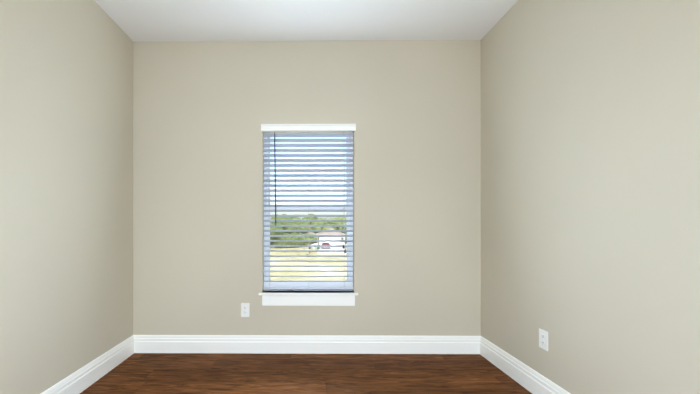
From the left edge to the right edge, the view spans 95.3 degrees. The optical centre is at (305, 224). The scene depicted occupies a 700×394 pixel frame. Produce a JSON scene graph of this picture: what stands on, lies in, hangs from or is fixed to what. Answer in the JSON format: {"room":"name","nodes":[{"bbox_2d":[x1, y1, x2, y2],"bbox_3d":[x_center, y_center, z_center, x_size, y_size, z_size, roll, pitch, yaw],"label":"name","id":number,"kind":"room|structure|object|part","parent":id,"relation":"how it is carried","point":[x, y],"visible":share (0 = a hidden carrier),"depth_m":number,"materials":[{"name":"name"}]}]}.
{"room":"empty room","nodes":[
{"label":"empty room","id":0,"kind":"room"},
{"bbox_2d":[0,0,132,393],"bbox_3d":[-1.533,-0.230,0.120,0.150,2.600,5.050,0,0,0],"label":"wall","id":1,"kind":"structure","parent":0,"point":[66,188],"depth_m":1.88,"materials":[{"name":"beige paint"}]},
{"bbox_2d":[41,335,136,393],"bbox_3d":[-1.448,0.997,0.194,0.018,0.146,4.900,0,0,0],"label":"baseboard","id":2,"kind":"structure","parent":1,"relation":"attached to","point":[86,376],"depth_m":2.15,"materials":[{"name":"white wood"}]},
{"bbox_2d":[80,353,531,393],"bbox_3d":[-0.009,1.130,0.182,3.196,0.120,5.200,0,0,0],"label":"floor","id":3,"kind":"structure","parent":0,"point":[193,373],"depth_m":2.24,"materials":[{"name":"brown wood"}]},
{"bbox_2d":[94,0,517,41],"bbox_3d":[-0.009,-1.590,0.184,3.196,0.120,5.200,0,0,0],"label":"ceiling","id":4,"kind":"structure","parent":0,"point":[246,20],"depth_m":2.36,"materials":[{"name":"white paint"}]},
{"bbox_2d":[133,40,480,335],"bbox_3d":[0.011,-0.228,2.708,3.196,2.600,0.150,0,0,0],"label":"wall","id":5,"kind":"structure","parent":0,"point":[203,111],"depth_m":2.63,"materials":[{"name":"beige paint"}]},
{"bbox_2d":[241,303,248,316],"bbox_3d":[-0.499,0.716,2.633,0.070,0.114,0.007,0,0,0],"label":"outlet","id":6,"kind":"object","parent":5,"relation":"attached to","point":[245,309],"visible":1,"depth_m":2.63,"materials":[{"name":"white plastic"}]},
{"bbox_2d":[137,335,476,353],"bbox_3d":[0.002,0.999,2.624,2.820,0.146,0.018,0,0,0],"label":"baseboard","id":7,"kind":"structure","parent":5,"relation":"attached to","point":[255,344],"depth_m":2.62,"materials":[{"name":"white wood"}]},
{"bbox_2d":[258,124,357,305],"bbox_3d":[0.027,-0.076,2.693,0.823,1.506,0.180,0,0,0],"label":"window unit","id":8,"kind":"structure","parent":5,"relation":"in","point":[276,298],"depth_m":2.67,"materials":[{"name":"white plastic"}]},
{"bbox_3d":[0.027,0.543,2.669,0.755,0.034,0.053,0,0,0],"label":"blind rail","id":9,"kind":"part","parent":8,"relation":"part of","materials":[{"name":"white"}]},
{"bbox_3d":[0.027,-0.793,2.671,0.755,0.037,0.058,0,0,0],"label":"blind head rail","id":10,"kind":"part","parent":8,"relation":"part of","materials":[{"name":"white plastic"}]},
{"bbox_2d":[481,0,699,393],"bbox_3d":[1.513,-0.230,0.097,0.150,2.600,5.050,0,0,0],"label":"wall","id":11,"kind":"structure","parent":0,"point":[590,187],"depth_m":1.58,"materials":[{"name":"beige paint"}]},
{"bbox_2d":[477,336,570,393],"bbox_3d":[1.430,0.997,0.171,0.018,0.146,4.900,0,0,0],"label":"baseboard","id":12,"kind":"structure","parent":11,"relation":"attached to","point":[530,379],"depth_m":2.14,"materials":[{"name":"white wood"}]},
{"bbox_2d":[539,328,547,350],"bbox_3d":[1.449,0.703,1.921,0.007,0.114,0.070,0,0,0],"label":"outlet","id":13,"kind":"object","parent":11,"relation":"attached to","point":[542,339],"visible":1,"depth_m":1.92,"materials":[{"name":"white plastic"}]},
{"label":"outside","id":14,"kind":"structure","parent":0,"visible":0},
{"bbox_2d":[270,233,346,280],"bbox_3d":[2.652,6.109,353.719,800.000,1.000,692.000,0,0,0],"label":"ground","id":15,"kind":"structure","parent":14,"point":[304,268],"depth_m":39.31,"materials":[{"name":"beige plant"}]},
{"bbox_2d":[270,219,282,237],"bbox_3d":[-7.896,2.143,69.854,6.162,6.549,5.542,0,0,0],"label":"tree","id":16,"kind":"object","parent":15,"relation":"on","point":[273,228],"depth_m":68.33,"materials":[{"name":"green plant"}]},
{"bbox_2d":[271,214,297,233],"bbox_3d":[-5.471,1.533,75.912,7.490,7.845,6.824,0,0,0],"label":"tree","id":17,"kind":"object","parent":15,"relation":"on","point":[286,223],"depth_m":73.65,"materials":[{"name":"green plant"}]},
{"bbox_2d":[272,232,300,247],"bbox_3d":[-4.232,3.854,71.911,6.625,4.041,3.819,0,0,0],"label":"shrub","id":18,"kind":"object","parent":15,"relation":"on","point":[285,238],"depth_m":71.12,"materials":[{"name":"green plant"}]},
{"bbox_2d":[291,218,309,233],"bbox_3d":[-2.324,1.957,83.798,7.160,6.974,5.625,0,0,0],"label":"tree","id":19,"kind":"object","parent":15,"relation":"on","point":[304,228],"depth_m":81.87,"materials":[{"name":"green plant"}]},
{"bbox_2d":[299,233,308,244],"bbox_3d":[-1.458,3.904,75.319,5.546,3.402,3.110,0,0,0],"label":"shrub","id":20,"kind":"object","parent":15,"relation":"on","point":[303,242],"depth_m":74.82,"materials":[{"name":"green plant"}]},
{"bbox_2d":[302,233,317,248],"bbox_3d":[1.070,3.714,69.195,3.581,3.471,2.954,0,0,0],"label":"tree","id":21,"kind":"object","parent":15,"relation":"on","point":[309,238],"depth_m":68.56,"materials":[{"name":"green plant"}]},
{"bbox_2d":[302,214,317,224],"bbox_3d":[2.228,0.472,137.368,9.570,10.087,7.450,0,0,0],"label":"tree","id":22,"kind":"object","parent":15,"relation":"on","point":[309,218],"depth_m":134.96,"materials":[{"name":"green plant"}]},
{"bbox_2d":[311,218,331,233],"bbox_3d":[5.009,1.774,100.650,6.959,7.367,6.070,0,0,0],"label":"tree","id":23,"kind":"object","parent":15,"relation":"on","point":[319,223],"depth_m":98.59,"materials":[{"name":"green plant"}]},
{"bbox_2d":[317,228,344,244],"bbox_3d":[6.676,3.150,81.171,7.200,4.550,7.920,0,0,0],"label":"house","id":24,"kind":"structure","parent":15,"relation":"on","point":[328,238],"depth_m":77.66,"materials":[{"name":"white"}]},
{"bbox_2d":[318,247,346,253],"bbox_3d":[201.413,5.400,65.910,398.000,0.030,20.500,0,0,0],"label":"ground","id":25,"kind":"structure","parent":15,"relation":"on","point":[336,248],"depth_m":67.06,"materials":[{"name":"grey"}]},
{"bbox_2d":[328,218,342,229],"bbox_3d":[10.477,1.685,103.982,7.422,7.571,6.202,0,0,0],"label":"tree","id":26,"kind":"object","parent":15,"relation":"on","point":[336,223],"depth_m":101.87,"materials":[{"name":"green plant"}]},
{"bbox_2d":[339,222,346,232],"bbox_3d":[13.284,1.923,91.640,7.186,7.074,5.856,0,0,0],"label":"tree","id":27,"kind":"object","parent":15,"relation":"on","point":[345,223],"depth_m":90.04,"materials":[{"name":"green plant"}]}
]}

